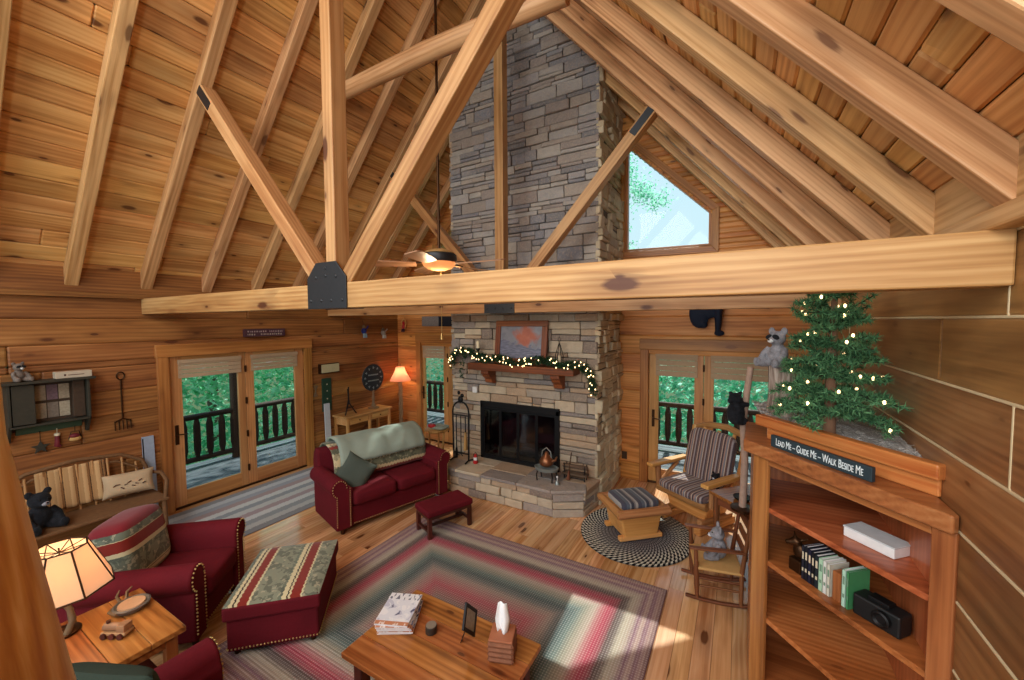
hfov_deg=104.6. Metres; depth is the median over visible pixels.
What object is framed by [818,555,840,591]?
book
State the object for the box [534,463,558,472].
tray
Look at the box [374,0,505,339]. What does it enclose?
ceiling fan
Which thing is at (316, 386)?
twig wreath
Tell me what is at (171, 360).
door
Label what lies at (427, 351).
roller shade
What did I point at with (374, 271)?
rafter
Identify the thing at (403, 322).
figure
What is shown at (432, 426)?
folded cloth
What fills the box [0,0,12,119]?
rafter
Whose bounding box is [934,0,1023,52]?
rafter
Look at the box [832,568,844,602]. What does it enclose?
book
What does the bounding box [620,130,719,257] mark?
window
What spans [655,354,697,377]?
roller shade
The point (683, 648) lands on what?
floor
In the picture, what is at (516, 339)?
framed picture
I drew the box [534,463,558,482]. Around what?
stand
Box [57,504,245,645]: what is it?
armchair
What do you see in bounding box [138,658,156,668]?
shelf
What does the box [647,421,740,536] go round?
glider chair
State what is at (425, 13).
rafter
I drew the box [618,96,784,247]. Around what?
rafter
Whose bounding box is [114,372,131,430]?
fork
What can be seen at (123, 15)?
rafter
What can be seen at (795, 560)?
bookend
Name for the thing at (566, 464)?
log
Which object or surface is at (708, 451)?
cushion
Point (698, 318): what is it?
bear figurine
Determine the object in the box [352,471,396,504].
seat cushion
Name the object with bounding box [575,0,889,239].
rafter
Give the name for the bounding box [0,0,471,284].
ceiling
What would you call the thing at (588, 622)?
area rug
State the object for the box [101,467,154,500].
lumbar pillow
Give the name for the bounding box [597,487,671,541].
ottoman
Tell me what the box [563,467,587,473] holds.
log
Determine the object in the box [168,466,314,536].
runner rug
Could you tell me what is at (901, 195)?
rafter
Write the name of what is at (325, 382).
board
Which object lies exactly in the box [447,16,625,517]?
stone fireplace
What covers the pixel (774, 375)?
stump
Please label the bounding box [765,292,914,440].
tree
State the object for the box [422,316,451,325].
wall sign
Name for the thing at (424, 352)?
door
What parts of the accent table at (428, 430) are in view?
leg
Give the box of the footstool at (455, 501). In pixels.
[415,490,472,539]
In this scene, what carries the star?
hanging from the display shelf at (49, 404)
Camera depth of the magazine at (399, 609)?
2.66 m
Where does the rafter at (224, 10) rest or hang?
attached to the ceiling at (51, 81)
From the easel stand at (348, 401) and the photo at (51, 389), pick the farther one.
the easel stand at (348, 401)
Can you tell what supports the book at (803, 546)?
on the bookcase at (795, 631)
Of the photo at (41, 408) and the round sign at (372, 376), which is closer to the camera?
the photo at (41, 408)
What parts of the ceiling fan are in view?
blade, blade, blade, down rod, lamp shade, pull chain, blade, blade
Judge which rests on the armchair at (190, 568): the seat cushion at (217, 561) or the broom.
the seat cushion at (217, 561)
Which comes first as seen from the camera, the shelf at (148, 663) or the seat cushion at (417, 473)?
the shelf at (148, 663)
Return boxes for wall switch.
[472,386,477,392]
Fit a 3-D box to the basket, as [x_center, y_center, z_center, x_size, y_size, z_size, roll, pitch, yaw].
[-4.826,1.088,4.373,0.059,0.060,0.096,1,3,30]
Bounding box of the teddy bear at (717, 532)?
[701,521,726,560]
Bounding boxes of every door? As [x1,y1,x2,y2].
[154,338,314,513]
[415,335,453,444]
[639,339,808,486]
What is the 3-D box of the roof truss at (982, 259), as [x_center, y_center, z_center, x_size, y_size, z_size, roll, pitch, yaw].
[-1.426,-2.378,3.044,7.168,4.268,0.180,1,3,30]
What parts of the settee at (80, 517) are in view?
seat, arm, leg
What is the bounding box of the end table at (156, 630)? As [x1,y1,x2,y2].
[60,588,185,668]
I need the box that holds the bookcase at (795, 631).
[743,414,959,679]
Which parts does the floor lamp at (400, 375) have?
lamp shade, branch stem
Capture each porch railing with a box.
[183,361,294,464]
[427,380,759,456]
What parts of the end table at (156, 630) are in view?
leg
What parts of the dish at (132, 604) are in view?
dish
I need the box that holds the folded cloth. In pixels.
[428,423,448,429]
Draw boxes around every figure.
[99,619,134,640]
[361,320,368,337]
[381,326,387,337]
[401,315,405,331]
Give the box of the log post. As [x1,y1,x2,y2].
[0,382,76,679]
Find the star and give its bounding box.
[32,431,50,453]
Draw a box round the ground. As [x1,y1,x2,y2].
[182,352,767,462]
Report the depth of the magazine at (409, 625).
2.53 m
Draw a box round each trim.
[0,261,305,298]
[837,226,1023,679]
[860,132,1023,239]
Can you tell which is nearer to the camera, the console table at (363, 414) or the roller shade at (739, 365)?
the roller shade at (739, 365)
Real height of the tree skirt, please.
0.194 m
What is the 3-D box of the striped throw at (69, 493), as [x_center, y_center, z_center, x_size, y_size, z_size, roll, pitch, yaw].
[-4.758,1.582,4.290,0.133,0.423,0.524,1,3,30]
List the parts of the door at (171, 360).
handle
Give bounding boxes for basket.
[69,436,81,440]
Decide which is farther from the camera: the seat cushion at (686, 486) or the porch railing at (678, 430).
the porch railing at (678, 430)
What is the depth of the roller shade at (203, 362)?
5.49 m
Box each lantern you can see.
[473,452,477,463]
[555,338,562,363]
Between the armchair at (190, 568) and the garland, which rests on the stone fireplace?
the garland
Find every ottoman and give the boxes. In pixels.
[221,539,337,653]
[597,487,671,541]
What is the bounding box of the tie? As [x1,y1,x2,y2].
[345,0,569,99]
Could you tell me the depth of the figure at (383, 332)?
8.07 m
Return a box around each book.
[801,542,820,578]
[804,543,825,580]
[807,546,829,583]
[811,549,832,585]
[814,552,836,588]
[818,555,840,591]
[822,557,845,593]
[826,561,848,596]
[841,566,866,607]
[846,568,869,609]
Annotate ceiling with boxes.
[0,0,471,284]
[574,0,1023,238]
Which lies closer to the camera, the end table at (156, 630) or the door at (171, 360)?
the end table at (156, 630)
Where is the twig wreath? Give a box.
[313,385,317,396]
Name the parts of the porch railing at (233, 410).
post, rail, rail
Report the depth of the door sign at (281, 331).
6.07 m
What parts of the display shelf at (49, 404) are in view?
panel, door panel, shelf, peg rail, panel, door panel, panel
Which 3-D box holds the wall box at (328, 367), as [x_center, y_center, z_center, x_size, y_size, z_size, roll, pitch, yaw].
[-3.270,0.503,7.074,0.075,0.170,0.380,1,3,30]
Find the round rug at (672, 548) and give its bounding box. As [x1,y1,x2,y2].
[581,507,693,566]
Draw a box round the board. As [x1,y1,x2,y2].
[321,377,331,411]
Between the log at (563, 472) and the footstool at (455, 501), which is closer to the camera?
the footstool at (455, 501)
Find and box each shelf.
[1,376,95,443]
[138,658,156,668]
[468,362,579,376]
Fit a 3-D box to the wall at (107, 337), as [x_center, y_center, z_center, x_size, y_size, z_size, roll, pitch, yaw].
[-4.271,0.817,5.573,0.160,2.920,7.335,1,3,30]
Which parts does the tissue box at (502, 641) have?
lid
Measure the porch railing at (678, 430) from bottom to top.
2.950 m
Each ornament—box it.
[54,428,61,446]
[68,426,81,440]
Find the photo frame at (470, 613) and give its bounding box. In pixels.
[460,602,477,642]
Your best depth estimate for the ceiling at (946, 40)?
1.39 m
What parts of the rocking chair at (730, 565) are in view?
leg, leg, arm, seat, arm, post, post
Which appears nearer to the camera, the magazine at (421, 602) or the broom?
the magazine at (421, 602)
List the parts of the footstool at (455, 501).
leg, leg, leg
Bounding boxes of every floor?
[149,440,748,679]
[186,411,750,488]
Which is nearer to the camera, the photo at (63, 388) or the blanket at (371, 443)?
the photo at (63, 388)
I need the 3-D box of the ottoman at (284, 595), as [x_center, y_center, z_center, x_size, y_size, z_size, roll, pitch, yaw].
[-1.878,2.105,3.322,0.660,0.411,0.790,-1,3,-14]
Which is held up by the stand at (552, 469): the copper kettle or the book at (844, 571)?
the copper kettle
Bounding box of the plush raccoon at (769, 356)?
[753,327,788,368]
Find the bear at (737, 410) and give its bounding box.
[727,367,753,514]
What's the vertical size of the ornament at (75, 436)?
0.175 m
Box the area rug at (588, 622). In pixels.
[217,517,666,679]
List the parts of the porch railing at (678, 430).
rail, rail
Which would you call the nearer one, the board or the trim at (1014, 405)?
the trim at (1014, 405)
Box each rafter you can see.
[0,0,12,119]
[63,0,138,285]
[140,0,237,288]
[201,0,318,291]
[251,0,384,289]
[293,0,439,286]
[349,0,486,255]
[366,135,448,280]
[391,177,450,278]
[545,11,825,244]
[558,0,859,242]
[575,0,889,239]
[605,70,801,245]
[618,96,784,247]
[621,0,934,235]
[708,0,1018,206]
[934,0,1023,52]
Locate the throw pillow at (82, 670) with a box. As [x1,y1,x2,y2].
[72,662,159,679]
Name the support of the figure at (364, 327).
attached to the wall at (107, 337)
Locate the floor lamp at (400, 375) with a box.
[390,363,410,422]
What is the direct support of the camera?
on the bookcase at (795, 631)
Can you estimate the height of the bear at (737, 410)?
1.323 m
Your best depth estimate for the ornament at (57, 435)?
4.25 m
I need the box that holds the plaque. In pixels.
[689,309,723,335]
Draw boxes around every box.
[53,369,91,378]
[318,362,338,373]
[487,601,516,664]
[843,522,909,558]
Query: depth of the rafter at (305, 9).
4.53 m
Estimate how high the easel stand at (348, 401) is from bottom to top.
0.507 m
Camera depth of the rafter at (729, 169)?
4.04 m
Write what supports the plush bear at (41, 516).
on the settee at (80, 517)
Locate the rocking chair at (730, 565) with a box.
[681,502,749,608]
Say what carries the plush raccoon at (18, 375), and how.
on the display shelf at (49, 404)
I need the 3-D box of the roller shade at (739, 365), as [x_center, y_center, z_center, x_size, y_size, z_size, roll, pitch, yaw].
[3.173,0.384,5.343,0.880,0.340,0.026,1,3,30]
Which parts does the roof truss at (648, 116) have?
gusset plate, king post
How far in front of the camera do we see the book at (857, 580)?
2.10 m
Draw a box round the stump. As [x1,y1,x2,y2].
[766,366,798,417]
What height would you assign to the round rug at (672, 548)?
0.014 m
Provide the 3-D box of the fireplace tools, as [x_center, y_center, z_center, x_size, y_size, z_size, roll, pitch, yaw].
[-0.774,1.300,5.982,0.326,1.070,0.205,1,3,30]
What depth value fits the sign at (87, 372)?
4.26 m
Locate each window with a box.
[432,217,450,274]
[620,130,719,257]
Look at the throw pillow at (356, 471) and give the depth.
4.86 m
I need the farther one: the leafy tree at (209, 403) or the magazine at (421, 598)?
the leafy tree at (209, 403)
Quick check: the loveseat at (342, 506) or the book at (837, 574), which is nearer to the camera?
the book at (837, 574)
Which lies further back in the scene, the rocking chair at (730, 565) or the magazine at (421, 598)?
the rocking chair at (730, 565)
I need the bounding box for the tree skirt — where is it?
[752,400,922,457]
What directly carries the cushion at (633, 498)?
on the ottoman at (635, 512)
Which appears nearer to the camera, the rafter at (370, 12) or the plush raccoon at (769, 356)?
the plush raccoon at (769, 356)
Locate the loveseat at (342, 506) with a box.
[310,442,450,534]
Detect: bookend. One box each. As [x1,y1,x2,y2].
[785,531,807,574]
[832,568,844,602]
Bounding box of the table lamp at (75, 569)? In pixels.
[38,536,114,638]
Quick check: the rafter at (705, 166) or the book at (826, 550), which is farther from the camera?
the rafter at (705, 166)
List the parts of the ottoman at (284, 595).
panel, nailhead trim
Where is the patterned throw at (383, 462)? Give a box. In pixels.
[320,441,425,473]
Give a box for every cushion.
[88,504,170,571]
[157,547,235,594]
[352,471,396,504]
[380,460,434,489]
[608,487,658,509]
[659,472,722,503]
[685,427,736,486]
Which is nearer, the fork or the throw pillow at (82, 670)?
the throw pillow at (82, 670)
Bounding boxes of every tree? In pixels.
[207,363,220,450]
[629,152,677,248]
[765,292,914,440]
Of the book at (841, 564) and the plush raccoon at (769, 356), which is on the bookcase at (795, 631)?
the book at (841, 564)
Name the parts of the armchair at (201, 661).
nailhead trim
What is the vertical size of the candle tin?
0.050 m
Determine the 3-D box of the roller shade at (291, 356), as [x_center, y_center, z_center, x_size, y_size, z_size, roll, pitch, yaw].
[-3.769,0.331,6.301,0.026,0.245,0.730,1,3,30]
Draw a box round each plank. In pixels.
[141,435,157,504]
[324,403,330,439]
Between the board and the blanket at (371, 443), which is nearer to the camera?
the blanket at (371, 443)
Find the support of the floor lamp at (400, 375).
on the floor at (683, 648)
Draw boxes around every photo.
[34,385,45,400]
[35,403,46,418]
[46,384,57,399]
[47,402,58,417]
[58,383,68,398]
[59,400,70,415]
[465,607,475,631]
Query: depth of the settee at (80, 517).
4.36 m
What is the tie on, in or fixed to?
attached to the rafter at (830, 194)
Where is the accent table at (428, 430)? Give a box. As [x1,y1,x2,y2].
[424,427,449,448]
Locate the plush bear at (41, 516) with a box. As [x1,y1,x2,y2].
[24,487,69,536]
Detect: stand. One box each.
[345,387,356,415]
[475,341,479,362]
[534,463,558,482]
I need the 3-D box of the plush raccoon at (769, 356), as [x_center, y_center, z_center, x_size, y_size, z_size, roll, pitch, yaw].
[1.806,0.051,2.725,0.183,0.275,0.190,-1,3,-17]
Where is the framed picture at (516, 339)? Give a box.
[494,320,548,365]
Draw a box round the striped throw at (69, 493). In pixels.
[34,459,105,509]
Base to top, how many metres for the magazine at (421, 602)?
0.014 m
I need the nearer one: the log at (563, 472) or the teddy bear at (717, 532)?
the teddy bear at (717, 532)
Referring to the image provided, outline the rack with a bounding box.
[564,461,586,481]
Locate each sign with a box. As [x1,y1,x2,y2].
[243,328,284,336]
[362,364,382,408]
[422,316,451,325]
[771,434,875,481]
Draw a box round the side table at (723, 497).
[709,484,749,526]
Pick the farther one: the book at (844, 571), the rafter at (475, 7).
the rafter at (475, 7)
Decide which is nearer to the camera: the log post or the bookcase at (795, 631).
the log post
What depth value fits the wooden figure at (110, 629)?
2.35 m
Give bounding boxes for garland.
[447,346,599,397]
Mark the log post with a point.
(33, 646)
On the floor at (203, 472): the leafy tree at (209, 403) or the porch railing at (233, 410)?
the porch railing at (233, 410)
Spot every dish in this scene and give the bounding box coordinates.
[107,586,150,616]
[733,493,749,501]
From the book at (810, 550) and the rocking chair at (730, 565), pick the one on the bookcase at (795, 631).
the book at (810, 550)
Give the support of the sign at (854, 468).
on the bookcase at (795, 631)
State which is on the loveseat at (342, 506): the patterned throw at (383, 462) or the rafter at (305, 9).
the patterned throw at (383, 462)
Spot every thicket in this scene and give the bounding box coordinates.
[182,357,294,465]
[426,349,767,455]
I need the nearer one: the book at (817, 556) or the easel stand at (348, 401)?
the book at (817, 556)
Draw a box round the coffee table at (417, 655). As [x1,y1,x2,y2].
[341,590,540,679]
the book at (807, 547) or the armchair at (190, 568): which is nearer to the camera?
the book at (807, 547)
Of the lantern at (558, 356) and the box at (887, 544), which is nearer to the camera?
the box at (887, 544)
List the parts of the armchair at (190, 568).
backrest, arm, nailhead trim, arm, frame, nailhead trim, nailhead trim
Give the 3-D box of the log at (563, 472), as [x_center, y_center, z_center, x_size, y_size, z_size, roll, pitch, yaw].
[0.836,1.790,5.270,0.341,0.058,0.052,1,3,30]
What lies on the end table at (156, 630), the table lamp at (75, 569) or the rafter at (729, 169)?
the table lamp at (75, 569)
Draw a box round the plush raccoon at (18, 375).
[11,362,34,382]
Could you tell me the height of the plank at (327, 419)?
1.020 m
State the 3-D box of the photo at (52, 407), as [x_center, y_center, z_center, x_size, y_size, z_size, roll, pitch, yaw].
[-4.918,0.745,4.240,0.008,0.160,0.078,1,3,30]
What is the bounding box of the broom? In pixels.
[566,452,571,479]
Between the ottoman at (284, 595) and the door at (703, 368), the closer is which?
the ottoman at (284, 595)
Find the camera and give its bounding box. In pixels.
[853,589,911,639]
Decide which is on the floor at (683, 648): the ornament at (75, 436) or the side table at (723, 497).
the side table at (723, 497)
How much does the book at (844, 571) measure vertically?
0.200 m
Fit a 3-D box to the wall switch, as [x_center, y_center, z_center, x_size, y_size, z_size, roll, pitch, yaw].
[-0.576,0.772,6.157,0.080,0.090,0.032,1,3,30]
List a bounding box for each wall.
[0,295,398,547]
[397,114,811,479]
[811,229,1023,679]
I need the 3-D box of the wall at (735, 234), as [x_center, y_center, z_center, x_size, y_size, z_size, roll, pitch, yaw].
[0.669,-1.495,6.758,7.466,7.366,0.160,1,3,30]
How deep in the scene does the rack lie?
5.25 m
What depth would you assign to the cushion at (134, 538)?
3.09 m
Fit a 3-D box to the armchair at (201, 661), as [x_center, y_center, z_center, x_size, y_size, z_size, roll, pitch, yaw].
[-1.607,1.928,1.735,0.948,0.939,0.895,1,3,30]
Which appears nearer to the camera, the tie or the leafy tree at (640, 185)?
the tie
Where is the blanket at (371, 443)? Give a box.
[326,421,424,465]
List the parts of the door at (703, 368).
handle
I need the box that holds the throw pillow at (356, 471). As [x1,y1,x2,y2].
[336,451,376,486]
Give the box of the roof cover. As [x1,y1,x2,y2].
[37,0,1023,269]
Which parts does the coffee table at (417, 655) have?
leg, leg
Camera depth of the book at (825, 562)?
2.22 m
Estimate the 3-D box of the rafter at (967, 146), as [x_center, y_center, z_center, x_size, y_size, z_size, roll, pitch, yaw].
[0.115,-2.642,2.129,3.597,4.327,0.110,1,3,30]
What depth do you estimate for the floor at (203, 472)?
7.13 m
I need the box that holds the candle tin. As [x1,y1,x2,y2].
[425,621,436,635]
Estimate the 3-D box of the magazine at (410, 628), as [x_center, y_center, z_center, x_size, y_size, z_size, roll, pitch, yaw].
[-0.760,1.850,2.679,0.225,0.014,0.290,0,3,0]
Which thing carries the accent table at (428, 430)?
on the floor at (683, 648)
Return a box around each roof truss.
[141,0,1016,313]
[328,33,841,315]
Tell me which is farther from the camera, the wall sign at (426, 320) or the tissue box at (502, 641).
the wall sign at (426, 320)
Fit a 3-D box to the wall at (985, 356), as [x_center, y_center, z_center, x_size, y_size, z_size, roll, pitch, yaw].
[2.087,0.946,1.929,0.160,2.940,7.335,1,3,30]
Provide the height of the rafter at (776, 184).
4.327 m
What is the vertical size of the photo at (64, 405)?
0.160 m
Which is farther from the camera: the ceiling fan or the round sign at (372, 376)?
the round sign at (372, 376)
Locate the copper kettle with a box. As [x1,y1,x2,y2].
[539,447,557,467]
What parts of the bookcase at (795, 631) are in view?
panel, panel, shelf, shelf, shelf, shelf, rail, cornice, panel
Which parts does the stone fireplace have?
fire door, fire door, fire door, fire door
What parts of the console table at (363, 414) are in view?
leg, leg, drawer, leg, leg, drawer, leg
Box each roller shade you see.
[177,356,241,378]
[250,351,297,370]
[422,346,444,358]
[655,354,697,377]
[711,356,767,381]
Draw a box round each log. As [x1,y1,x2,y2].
[562,463,587,469]
[562,471,587,477]
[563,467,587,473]
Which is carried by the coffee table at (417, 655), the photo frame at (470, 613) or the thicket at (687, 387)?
the photo frame at (470, 613)
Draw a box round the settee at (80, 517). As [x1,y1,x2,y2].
[19,453,168,540]
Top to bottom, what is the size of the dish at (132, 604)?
0.103 m
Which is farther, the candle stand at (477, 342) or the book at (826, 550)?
the candle stand at (477, 342)
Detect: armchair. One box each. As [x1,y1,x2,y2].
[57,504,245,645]
[154,636,223,679]
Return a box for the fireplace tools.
[450,391,472,464]
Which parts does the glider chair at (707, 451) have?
arm post, arm, glide rail, seat rail, post, arm post, glide rail, crest rail, arm, post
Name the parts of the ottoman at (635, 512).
glide rail, glide rail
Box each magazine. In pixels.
[374,592,421,627]
[375,596,415,628]
[376,600,420,630]
[377,598,421,631]
[378,600,422,633]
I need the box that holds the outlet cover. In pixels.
[622,451,626,458]
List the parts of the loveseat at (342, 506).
backrest, arm, nailhead trim, frame, nailhead trim, arm, nailhead trim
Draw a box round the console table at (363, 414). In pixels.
[332,404,391,435]
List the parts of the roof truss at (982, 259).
gusset plate, king post, gusset plate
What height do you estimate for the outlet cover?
0.120 m
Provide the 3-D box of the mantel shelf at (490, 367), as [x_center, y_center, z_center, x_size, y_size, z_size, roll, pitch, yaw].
[0.123,0.403,5.623,1.680,0.100,0.250,1,3,30]
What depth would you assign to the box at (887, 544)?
2.05 m
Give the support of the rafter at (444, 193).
attached to the ceiling at (51, 81)
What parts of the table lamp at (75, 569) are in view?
antler stem, lamp shade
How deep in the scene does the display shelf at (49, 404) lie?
4.18 m
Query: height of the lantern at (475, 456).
0.174 m
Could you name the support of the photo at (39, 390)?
attached to the display shelf at (49, 404)
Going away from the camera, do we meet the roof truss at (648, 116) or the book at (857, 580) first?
the book at (857, 580)
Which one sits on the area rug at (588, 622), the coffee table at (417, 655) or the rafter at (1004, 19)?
the coffee table at (417, 655)
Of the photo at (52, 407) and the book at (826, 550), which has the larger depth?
the photo at (52, 407)

